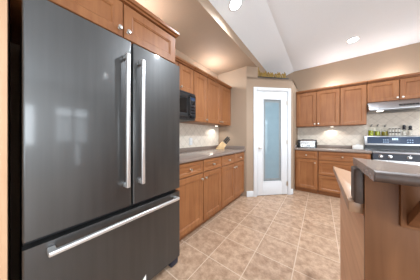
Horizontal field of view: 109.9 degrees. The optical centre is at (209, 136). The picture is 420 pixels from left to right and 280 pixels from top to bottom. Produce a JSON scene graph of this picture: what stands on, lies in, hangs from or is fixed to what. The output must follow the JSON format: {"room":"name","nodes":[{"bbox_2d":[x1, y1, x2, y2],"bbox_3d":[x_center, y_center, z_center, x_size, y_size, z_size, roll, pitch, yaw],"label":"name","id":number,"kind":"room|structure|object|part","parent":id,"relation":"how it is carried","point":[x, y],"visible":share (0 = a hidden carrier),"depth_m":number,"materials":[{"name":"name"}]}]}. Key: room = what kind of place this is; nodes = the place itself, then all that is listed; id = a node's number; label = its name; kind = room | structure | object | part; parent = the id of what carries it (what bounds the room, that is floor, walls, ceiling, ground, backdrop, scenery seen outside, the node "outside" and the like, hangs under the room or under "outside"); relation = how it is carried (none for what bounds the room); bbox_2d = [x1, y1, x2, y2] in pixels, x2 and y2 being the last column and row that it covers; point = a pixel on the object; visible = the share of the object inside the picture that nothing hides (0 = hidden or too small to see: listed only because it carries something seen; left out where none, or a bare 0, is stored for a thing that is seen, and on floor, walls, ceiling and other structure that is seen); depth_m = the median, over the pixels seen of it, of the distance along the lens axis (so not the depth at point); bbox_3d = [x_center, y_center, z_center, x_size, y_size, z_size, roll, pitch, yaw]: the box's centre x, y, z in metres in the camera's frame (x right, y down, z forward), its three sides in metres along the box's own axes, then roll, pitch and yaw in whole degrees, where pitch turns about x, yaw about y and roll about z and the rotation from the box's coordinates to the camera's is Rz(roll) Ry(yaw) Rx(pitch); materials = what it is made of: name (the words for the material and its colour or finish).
{"room":"kitchen","nodes":[
{"label":"kitchen","id":0,"kind":"room"},
{"bbox_2d":[10,27,217,279],"bbox_3d":[-1.089,-0.292,1.592,0.108,2.893,7.432,0,0,37],"label":"wall","id":1,"kind":"structure","parent":0,"point":[201,135],"depth_m":1.09,"materials":[{"name":"beige paint"}]},
{"bbox_2d":[10,0,179,63],"bbox_3d":[-0.857,-0.854,1.256,0.682,0.346,0.999,0,0,37],"label":"upper cabinet","id":2,"kind":"object","parent":1,"relation":"attached to","point":[129,20],"visible":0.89,"depth_m":1.07,"materials":[{"name":"brown wood"}]},
{"bbox_3d":[-0.770,-0.841,0.872,0.020,0.248,0.478,0,0,37],"label":"door","id":3,"kind":"part","parent":2,"relation":"part of","materials":[{"name":"brown wood"}]},
{"bbox_3d":[-0.479,-0.841,1.259,0.020,0.248,0.474,0,0,37],"label":"door","id":4,"kind":"part","parent":2,"relation":"part of","materials":[{"name":"brown wood"}]},
{"bbox_3d":[-0.859,-1.002,1.258,0.675,0.050,0.999,0,0,37],"label":"crown molding","id":5,"kind":"part","parent":2,"relation":"part of","materials":[{"name":"brown wood"}]},
{"bbox_2d":[175,55,194,93],"bbox_3d":[-0.507,-0.819,1.998,0.347,0.416,0.580,0,0,37],"label":"upper cabinet","id":6,"kind":"object","parent":1,"relation":"attached to","point":[186,68],"visible":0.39,"depth_m":2.02,"materials":[{"name":"brown wood"}]},
{"bbox_3d":[-0.510,-1.002,2.000,0.340,0.050,0.580,0,0,37],"label":"crown molding","id":7,"kind":"part","parent":6,"relation":"part of","materials":[{"name":"brown wood"}]},
{"bbox_3d":[-0.315,-0.791,2.033,0.020,0.348,0.280,0,0,37],"label":"door","id":8,"kind":"part","parent":6,"relation":"part of","materials":[{"name":"brown wood"}]},
{"bbox_2d":[180,90,195,121],"bbox_3d":[-0.488,-0.419,1.983,0.377,0.376,0.574,0,0,37],"label":"microwave","id":9,"kind":"object","parent":6,"relation":"attached to","point":[187,100],"visible":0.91,"depth_m":1.99,"materials":[{"name":"black plastic"}]},
{"bbox_3d":[-0.407,-0.419,1.845,0.024,0.316,0.447,0,0,37],"label":"door","id":10,"kind":"part","parent":9,"relation":"part of","materials":[{"name":"black glass"}]},
{"bbox_3d":[-0.235,-0.419,2.074,0.022,0.316,0.116,0,0,37],"label":"control panel","id":11,"kind":"part","parent":9,"relation":"part of","materials":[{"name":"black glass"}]},
{"bbox_2d":[180,66,208,123],"bbox_3d":[-0.235,-0.627,2.359,0.347,0.800,0.320,0,0,37],"label":"upper cabinet","id":12,"kind":"object","parent":1,"relation":"attached to","point":[200,76],"visible":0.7,"depth_m":2.27,"materials":[{"name":"brown wood"}]},
{"bbox_3d":[-0.130,-0.599,2.279,0.020,0.732,0.312,0,0,37],"label":"door","id":13,"kind":"part","parent":12,"relation":"part of","materials":[{"name":"brown wood"}]},
{"bbox_3d":[-0.238,-1.002,2.361,0.340,0.050,0.320,0,0,37],"label":"crown molding","id":14,"kind":"part","parent":12,"relation":"part of","materials":[{"name":"brown wood"}]},
{"bbox_2d":[180,123,217,147],"bbox_3d":[-0.322,0.007,2.527,0.008,0.466,1.740,0,0,37],"label":"tile backsplash","id":15,"kind":"structure","parent":1,"relation":"attached to","point":[201,135],"depth_m":2.67,"materials":[{"name":"beige tile"}]},
{"bbox_2d":[198,74,231,125],"bbox_3d":[0.099,-0.627,2.802,0.347,0.800,0.786,0,0,37],"label":"upper cabinet","id":16,"kind":"object","parent":1,"relation":"attached to","point":[218,92],"visible":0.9,"depth_m":2.67,"materials":[{"name":"brown wood"}]},
{"bbox_3d":[0.090,-0.599,2.570,0.020,0.732,0.398,0,0,37],"label":"door","id":17,"kind":"part","parent":16,"relation":"part of","materials":[{"name":"brown wood"}]},
{"bbox_3d":[0.096,-1.002,2.804,0.340,0.050,0.786,0,0,37],"label":"crown molding","id":18,"kind":"part","parent":16,"relation":"part of","materials":[{"name":"brown wood"}]},
{"bbox_3d":[0.326,-0.599,2.884,0.020,0.732,0.370,0,0,37],"label":"door","id":19,"kind":"part","parent":16,"relation":"part of","materials":[{"name":"brown wood"}]},
{"bbox_2d":[151,190,339,279],"bbox_3d":[1.456,1.204,-0.326,6.482,0.100,7.432,0,0,37],"label":"floor","id":20,"kind":"structure","parent":0,"point":[295,236],"depth_m":1.61,"materials":[{"name":"tile"}]},
{"bbox_2d":[0,0,9,279],"bbox_3d":[-1.175,0.064,0.803,0.720,2.180,0.100,0,0,37],"label":"panel","id":21,"kind":"object","parent":20,"relation":"on","point":[4,4],"visible":1,"depth_m":0.62,"materials":[{"name":"brown wood"}]},
{"bbox_2d":[20,0,179,279],"bbox_3d":[-0.800,0.246,1.194,0.775,1.815,0.900,0,0,37],"label":"refrigerator","id":22,"kind":"object","parent":20,"relation":"on","point":[100,110],"visible":1,"depth_m":0.85,"materials":[{"name":"grey metal"}]},
{"bbox_3d":[-0.690,-0.091,0.839,0.052,1.110,0.465,0,0,37],"label":"door","id":23,"kind":"part","parent":22,"relation":"part of","materials":[{"name":"black metal"}]},
{"bbox_3d":[-0.559,0.793,1.012,0.052,0.592,0.900,0,0,37],"label":"drawer","id":24,"kind":"part","parent":22,"relation":"part of","materials":[{"name":"black metal"}]},
{"bbox_3d":[-0.509,0.534,0.986,0.060,0.023,0.774,0,0,37],"label":"handle","id":25,"kind":"part","parent":22,"relation":"part of","materials":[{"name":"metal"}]},
{"bbox_3d":[-0.533,-0.105,0.954,0.060,0.862,0.023,0,0,37],"label":"handle","id":26,"kind":"part","parent":22,"relation":"part of","materials":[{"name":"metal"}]},
{"bbox_3d":[-0.473,-0.105,1.034,0.060,0.862,0.023,0,0,37],"label":"handle","id":27,"kind":"part","parent":22,"relation":"part of","materials":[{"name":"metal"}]},
{"bbox_3d":[-0.417,-0.091,1.201,0.052,1.110,0.427,0,0,37],"label":"door","id":28,"kind":"part","parent":22,"relation":"part of","materials":[{"name":"black metal"}]},
{"bbox_2d":[175,156,220,239],"bbox_3d":[-0.315,0.718,2.009,0.639,0.873,0.913,0,0,37],"label":"base cabinet","id":29,"kind":"object","parent":20,"relation":"on","point":[200,180],"visible":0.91,"depth_m":1.79,"materials":[{"name":"brown wood"}]},
{"bbox_3d":[-0.219,0.758,1.673,0.020,0.608,0.458,0,0,37],"label":"door","id":30,"kind":"part","parent":29,"relation":"part of","materials":[{"name":"brown wood"}]},
{"bbox_3d":[-0.219,0.367,1.673,0.020,0.150,0.458,0,0,37],"label":"drawer","id":31,"kind":"part","parent":29,"relation":"part of","materials":[{"name":"brown wood"}]},
{"bbox_3d":[0.052,0.367,2.033,0.020,0.150,0.420,0,0,37],"label":"drawer","id":32,"kind":"part","parent":29,"relation":"part of","materials":[{"name":"brown wood"}]},
{"bbox_3d":[0.052,0.758,2.033,0.020,0.608,0.420,0,0,37],"label":"door","id":33,"kind":"part","parent":29,"relation":"part of","materials":[{"name":"brown wood"}]},
{"bbox_2d":[180,145,245,163],"bbox_3d":[-0.071,0.230,2.340,0.635,0.100,1.740,0,0,37],"label":"countertop","id":34,"kind":"structure","parent":29,"relation":"on","point":[191,154],"depth_m":2.32,"materials":[{"name":"grey stone"}]},
{"bbox_2d":[216,142,225,148],"bbox_3d":[0.232,0.165,2.896,0.204,0.149,0.120,0,0,-3],"label":"knife block","id":35,"kind":"object","parent":34,"relation":"on","point":[221,145],"visible":0.86,"depth_m":2.84,"materials":[{"name":"brown wood"}]},
{"bbox_2d":[218,152,243,211],"bbox_3d":[0.207,0.718,2.701,0.639,0.873,0.818,0,0,37],"label":"base cabinet","id":36,"kind":"object","parent":20,"relation":"on","point":[232,165],"visible":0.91,"depth_m":2.46,"materials":[{"name":"brown wood"}]},
{"bbox_3d":[0.310,0.367,2.376,0.020,0.150,0.408,0,0,37],"label":"drawer","id":37,"kind":"part","parent":36,"relation":"part of","materials":[{"name":"brown wood"}]},
{"bbox_3d":[0.310,0.758,2.376,0.020,0.608,0.408,0,0,37],"label":"door","id":38,"kind":"part","parent":36,"relation":"part of","materials":[{"name":"brown wood"}]},
{"bbox_3d":[0.554,0.367,2.700,0.020,0.150,0.380,0,0,37],"label":"drawer","id":39,"kind":"part","parent":36,"relation":"part of","materials":[{"name":"brown wood"}]},
{"bbox_3d":[0.554,0.758,2.700,0.020,0.608,0.380,0,0,37],"label":"door","id":40,"kind":"part","parent":36,"relation":"part of","materials":[{"name":"brown wood"}]},
{"bbox_2d":[295,150,317,193],"bbox_3d":[2.168,0.718,3.269,0.400,0.873,0.630,0,0,37],"label":"base cabinet","id":41,"kind":"object","parent":20,"relation":"on","point":[306,162],"visible":0.94,"depth_m":3.04,"materials":[{"name":"brown wood"}]},
{"bbox_3d":[2.009,0.367,3.045,0.365,0.150,0.020,0,0,37],"label":"drawer","id":42,"kind":"part","parent":41,"relation":"part of","materials":[{"name":"brown wood"}]},
{"bbox_3d":[2.009,0.758,3.045,0.365,0.608,0.020,0,0,37],"label":"door","id":43,"kind":"part","parent":41,"relation":"part of","materials":[{"name":"brown wood"}]},
{"bbox_2d":[318,151,370,197],"bbox_3d":[2.619,0.718,2.929,0.726,0.873,0.630,0,0,37],"label":"base cabinet","id":44,"kind":"object","parent":20,"relation":"on","point":[328,185],"visible":0.37,"depth_m":2.80,"materials":[{"name":"brown wood"}]},
{"bbox_3d":[2.453,0.909,2.710,0.706,0.306,0.020,0,0,37],"label":"drawer","id":45,"kind":"part","parent":44,"relation":"part of","materials":[{"name":"brown wood"}]},
{"bbox_2d":[294,144,371,153],"bbox_3d":[2.461,0.230,3.053,1.132,0.100,0.626,0,0,37],"label":"countertop","id":46,"kind":"structure","parent":44,"relation":"on","point":[329,148],"depth_m":3.00,"materials":[{"name":"grey stone"}]},
{"bbox_2d":[298,139,316,147],"bbox_3d":[2.209,0.149,3.305,0.380,0.182,0.174,0,0,33],"label":"toaster","id":47,"kind":"object","parent":46,"relation":"on","point":[304,143],"visible":0.98,"depth_m":3.25,"materials":[{"name":"silver metal"}]},
{"bbox_2d":[352,144,363,148],"bbox_3d":[2.965,0.191,2.937,0.150,0.098,0.080,0,0,37],"label":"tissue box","id":48,"kind":"object","parent":46,"relation":"on","point":[357,146],"visible":0.91,"depth_m":2.91,"materials":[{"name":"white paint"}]},
{"bbox_3d":[2.453,0.605,2.710,0.706,0.282,0.020,0,0,37],"label":"drawer","id":49,"kind":"part","parent":44,"relation":"part of","materials":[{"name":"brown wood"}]},
{"bbox_3d":[2.453,0.373,2.710,0.706,0.162,0.020,0,0,37],"label":"drawer","id":50,"kind":"part","parent":44,"relation":"part of","materials":[{"name":"brown wood"}]},
{"bbox_2d":[340,166,419,279],"bbox_3d":[1.412,0.633,0.235,1.776,1.041,0.935,0,0,37],"label":"kitchen island","id":51,"kind":"object","parent":20,"relation":"on","point":[382,242],"visible":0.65,"depth_m":0.49,"materials":[{"name":"brown wood"}]},
{"bbox_2d":[333,166,363,213],"bbox_3d":[1.488,0.260,0.341,1.795,0.040,0.820,0,0,37],"label":"island countertop","id":52,"kind":"structure","parent":51,"relation":"on","point":[343,177],"depth_m":0.70,"materials":[{"name":"beige wood"}]},
{"bbox_3d":[0.777,0.718,0.821,0.005,0.872,0.763,0,0,37],"label":"panel","id":53,"kind":"part","parent":51,"relation":"part of","materials":[{"name":"brown wood"}]},
{"bbox_2d":[353,157,419,186],"bbox_3d":[1.214,0.098,-0.058,1.792,0.028,0.308,0,0,37],"label":"countertop","id":54,"kind":"structure","parent":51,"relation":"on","point":[377,171],"depth_m":0.37,"materials":[{"name":"grey stone"}]},
{"bbox_3d":[1.244,0.633,-0.009,1.750,1.041,0.012,0,0,37],"label":"panel","id":55,"kind":"part","parent":51,"relation":"part of","materials":[{"name":"brown wood"}]},
{"bbox_2d":[364,135,419,165],"bbox_3d":[3.197,0.565,2.446,0.770,1.178,0.685,0,0,37],"label":"range","id":56,"kind":"object","parent":20,"relation":"on","point":[385,148],"visible":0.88,"depth_m":2.54,"materials":[{"name":"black metal"}]},
{"bbox_2d":[368,124,373,135],"bbox_3d":[3.147,-0.134,2.863,0.074,0.219,0.074,0,0,37],"label":"oil bottle","id":57,"kind":"object","parent":56,"relation":"on","point":[370,130],"visible":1,"depth_m":2.84,"materials":[{"name":"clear glass"}]},
{"bbox_2d":[375,124,379,135],"bbox_3d":[3.214,-0.134,2.812,0.070,0.219,0.070,0,0,37],"label":"oil bottle","id":58,"kind":"object","parent":56,"relation":"on","point":[377,130],"visible":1,"depth_m":2.79,"materials":[{"name":"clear glass"}]},
{"bbox_2d":[381,126,387,135],"bbox_3d":[3.287,-0.126,2.757,0.080,0.204,0.080,0,0,37],"label":"oil bottle","id":59,"kind":"object","parent":56,"relation":"on","point":[384,132],"visible":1,"depth_m":2.73,"materials":[{"name":"clear glass"}]},
{"bbox_2d":[366,149,419,154],"bbox_3d":[3.192,0.255,2.440,0.762,0.028,0.525,0,0,37],"label":"cooktop","id":60,"kind":"object","parent":56,"relation":"in","point":[375,151],"depth_m":2.44,"materials":[{"name":"silver metal"}]},
{"bbox_3d":[3.351,0.061,2.651,0.698,0.125,0.026,0,0,37],"label":"control glass","id":61,"kind":"part","parent":56,"relation":"part of","materials":[{"name":"blue glass"}]},
{"bbox_3d":[3.039,0.317,2.237,0.754,0.094,0.032,0,0,37],"label":"panel","id":62,"kind":"part","parent":56,"relation":"part of","materials":[{"name":"metal"}]},
{"bbox_3d":[3.037,0.653,2.234,0.750,0.562,0.040,0,0,37],"label":"oven door","id":63,"kind":"part","parent":56,"relation":"part of","materials":[{"name":"silver metal"}]},
{"bbox_2d":[402,125,405,135],"bbox_3d":[3.470,-0.119,2.619,0.048,0.190,0.048,0,0,37],"label":"grinder","id":64,"kind":"object","parent":56,"relation":"on","point":[403,126],"visible":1,"depth_m":2.61,"materials":[{"name":"clear glass"}]},
{"bbox_2d":[408,125,412,135],"bbox_3d":[3.523,-0.112,2.579,0.048,0.175,0.048,0,0,37],"label":"grinder","id":65,"kind":"object","parent":56,"relation":"on","point":[410,126],"visible":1,"depth_m":2.57,"materials":[{"name":"clear glass"}]},
{"bbox_2d":[218,66,297,196],"bbox_3d":[1.198,-0.103,3.436,1.342,2.514,1.535,0,0,37],"label":"wall","id":66,"kind":"structure","parent":0,"point":[242,81],"depth_m":2.92,"materials":[{"name":"beige paint"}]},
{"bbox_2d":[247,189,292,196],"bbox_3d":[1.205,1.099,2.895,0.976,0.110,0.014,0,0,-8],"label":"baseboard","id":67,"kind":"structure","parent":66,"relation":"attached to","point":[249,193],"depth_m":2.83,"materials":[{"name":"white paint"}]},
{"bbox_2d":[253,87,290,196],"bbox_3d":[1.243,0.093,2.941,0.788,2.121,0.113,0,0,-8],"label":"trim","id":68,"kind":"structure","parent":66,"relation":"attached to","point":[255,89],"depth_m":2.88,"materials":[{"name":"white paint"}]},
{"bbox_2d":[257,91,287,195],"bbox_3d":[1.257,0.125,2.887,0.649,2.034,0.109,0,0,-8],"label":"door","id":69,"kind":"structure","parent":66,"relation":"in","point":[272,141],"depth_m":2.91,"materials":[{"name":"white paint"}]},
{"bbox_3d":[1.246,0.069,2.920,0.284,1.498,0.008,0,0,-8],"label":"glass pane","id":70,"kind":"part","parent":69,"relation":"part of","materials":[{"name":"glass"}]},
{"bbox_2d":[258,67,288,78],"bbox_3d":[1.274,-1.266,2.957,0.660,0.220,0.070,0,0,-8],"label":"ornament","id":71,"kind":"object","parent":66,"relation":"on","point":[271,75],"visible":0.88,"depth_m":2.94,"materials":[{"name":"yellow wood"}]},
{"bbox_2d":[136,0,419,76],"bbox_3d":[1.456,-1.560,-0.326,6.282,0.399,7.232,0,0,37],"label":"ceiling","id":72,"kind":"structure","parent":0,"point":[287,36],"depth_m":2.15,"materials":[{"name":"beige paint"}]},
{"bbox_2d":[228,0,242,11],"bbox_3d":[0.308,-1.552,1.721,0.164,0.054,0.171,0,0,42],"label":"ceiling light","id":73,"kind":"object","parent":72,"relation":"attached to","point":[234,5],"visible":1,"depth_m":1.73,"materials":[{"name":"white paint"}]},
{"bbox_2d":[230,0,240,9],"bbox_3d":[0.308,-1.552,1.721,0.130,0.002,0.130,-21,-13,35],"label":"diffuser","id":74,"kind":"object","parent":73,"relation":"attached to","point":[235,4],"depth_m":1.72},
{"bbox_2d":[346,36,359,42],"bbox_3d":[2.432,-1.637,2.487,0.172,0.004,0.172,0,0,37],"label":"recessed light","id":75,"kind":"object","parent":72,"relation":"in","point":[351,40],"visible":1,"depth_m":2.47,"materials":[{"name":"white paint"}]},
{"bbox_2d":[286,42,419,150],"bbox_3d":[3.700,-0.292,2.569,6.382,2.893,0.108,0,0,37],"label":"wall","id":76,"kind":"structure","parent":0,"point":[402,60],"depth_m":2.98,"materials":[{"name":"beige paint"}]},
{"bbox_2d":[296,85,339,127],"bbox_3d":[2.384,-0.627,3.265,0.750,0.800,0.378,0,0,37],"label":"upper cabinet","id":77,"kind":"object","parent":76,"relation":"attached to","point":[318,107],"visible":0.99,"depth_m":3.12,"materials":[{"name":"brown wood"}]},
{"bbox_3d":[2.145,-0.599,3.259,0.367,0.732,0.020,0,0,37],"label":"door","id":78,"kind":"part","parent":77,"relation":"part of","materials":[{"name":"brown wood"}]},
{"bbox_3d":[2.386,-1.002,3.268,0.750,0.050,0.371,0,0,37],"label":"crown molding","id":79,"kind":"part","parent":77,"relation":"part of","materials":[{"name":"brown wood"}]},
{"bbox_3d":[2.444,-0.599,3.034,0.365,0.732,0.020,0,0,37],"label":"door","id":80,"kind":"part","parent":77,"relation":"part of","materials":[{"name":"brown wood"}]},
{"bbox_2d":[340,80,366,125],"bbox_3d":[2.834,-0.627,2.930,0.368,0.800,0.371,0,0,37],"label":"upper cabinet","id":81,"kind":"object","parent":76,"relation":"attached to","point":[353,96],"visible":0.84,"depth_m":2.80,"materials":[{"name":"brown wood"}]},
{"bbox_3d":[2.834,-1.002,2.930,0.368,0.050,0.371,0,0,37],"label":"crown molding","id":82,"kind":"part","parent":81,"relation":"part of","materials":[{"name":"brown wood"}]},
{"bbox_2d":[298,111,419,145],"bbox_3d":[3.151,-0.190,2.919,2.400,0.860,0.008,0,0,37],"label":"tile backsplash","id":83,"kind":"structure","parent":76,"relation":"attached to","point":[337,135],"depth_m":2.98,"materials":[{"name":"beige tile"}]},
{"bbox_2d":[367,98,419,113],"bbox_3d":[3.244,-0.528,2.534,0.756,0.176,0.488,0,0,37],"label":"range hood","id":84,"kind":"object","parent":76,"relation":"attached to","point":[408,105],"visible":0.94,"depth_m":2.46,"materials":[{"name":"silver metal"}]},
{"bbox_3d":[3.174,-0.519,2.337,0.200,0.034,0.034,0,0,37],"label":"control panel","id":85,"kind":"part","parent":84,"relation":"part of","materials":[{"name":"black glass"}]},
{"bbox_2d":[367,72,419,102],"bbox_3d":[3.295,-0.823,2.578,0.787,0.409,0.378,0,0,37],"label":"upper cabinet","id":86,"kind":"object","parent":76,"relation":"attached to","point":[406,86],"visible":0.92,"depth_m":2.50,"materials":[{"name":"brown wood"}]},
{"bbox_3d":[3.042,-0.794,2.583,0.370,0.341,0.020,0,0,37],"label":"door","id":87,"kind":"part","parent":86,"relation":"part of","materials":[{"name":"brown wood"}]},
{"bbox_3d":[3.297,-1.002,2.581,0.787,0.050,0.371,0,0,37],"label":"crown molding","id":88,"kind":"part","parent":86,"relation":"part of","materials":[{"name":"brown wood"}]},
{"bbox_3d":[3.345,-0.794,2.355,0.372,0.341,0.020,0,0,37],"label":"door","id":89,"kind":"part","parent":86,"relation":"part of","materials":[{"name":"brown wood"}]}
]}

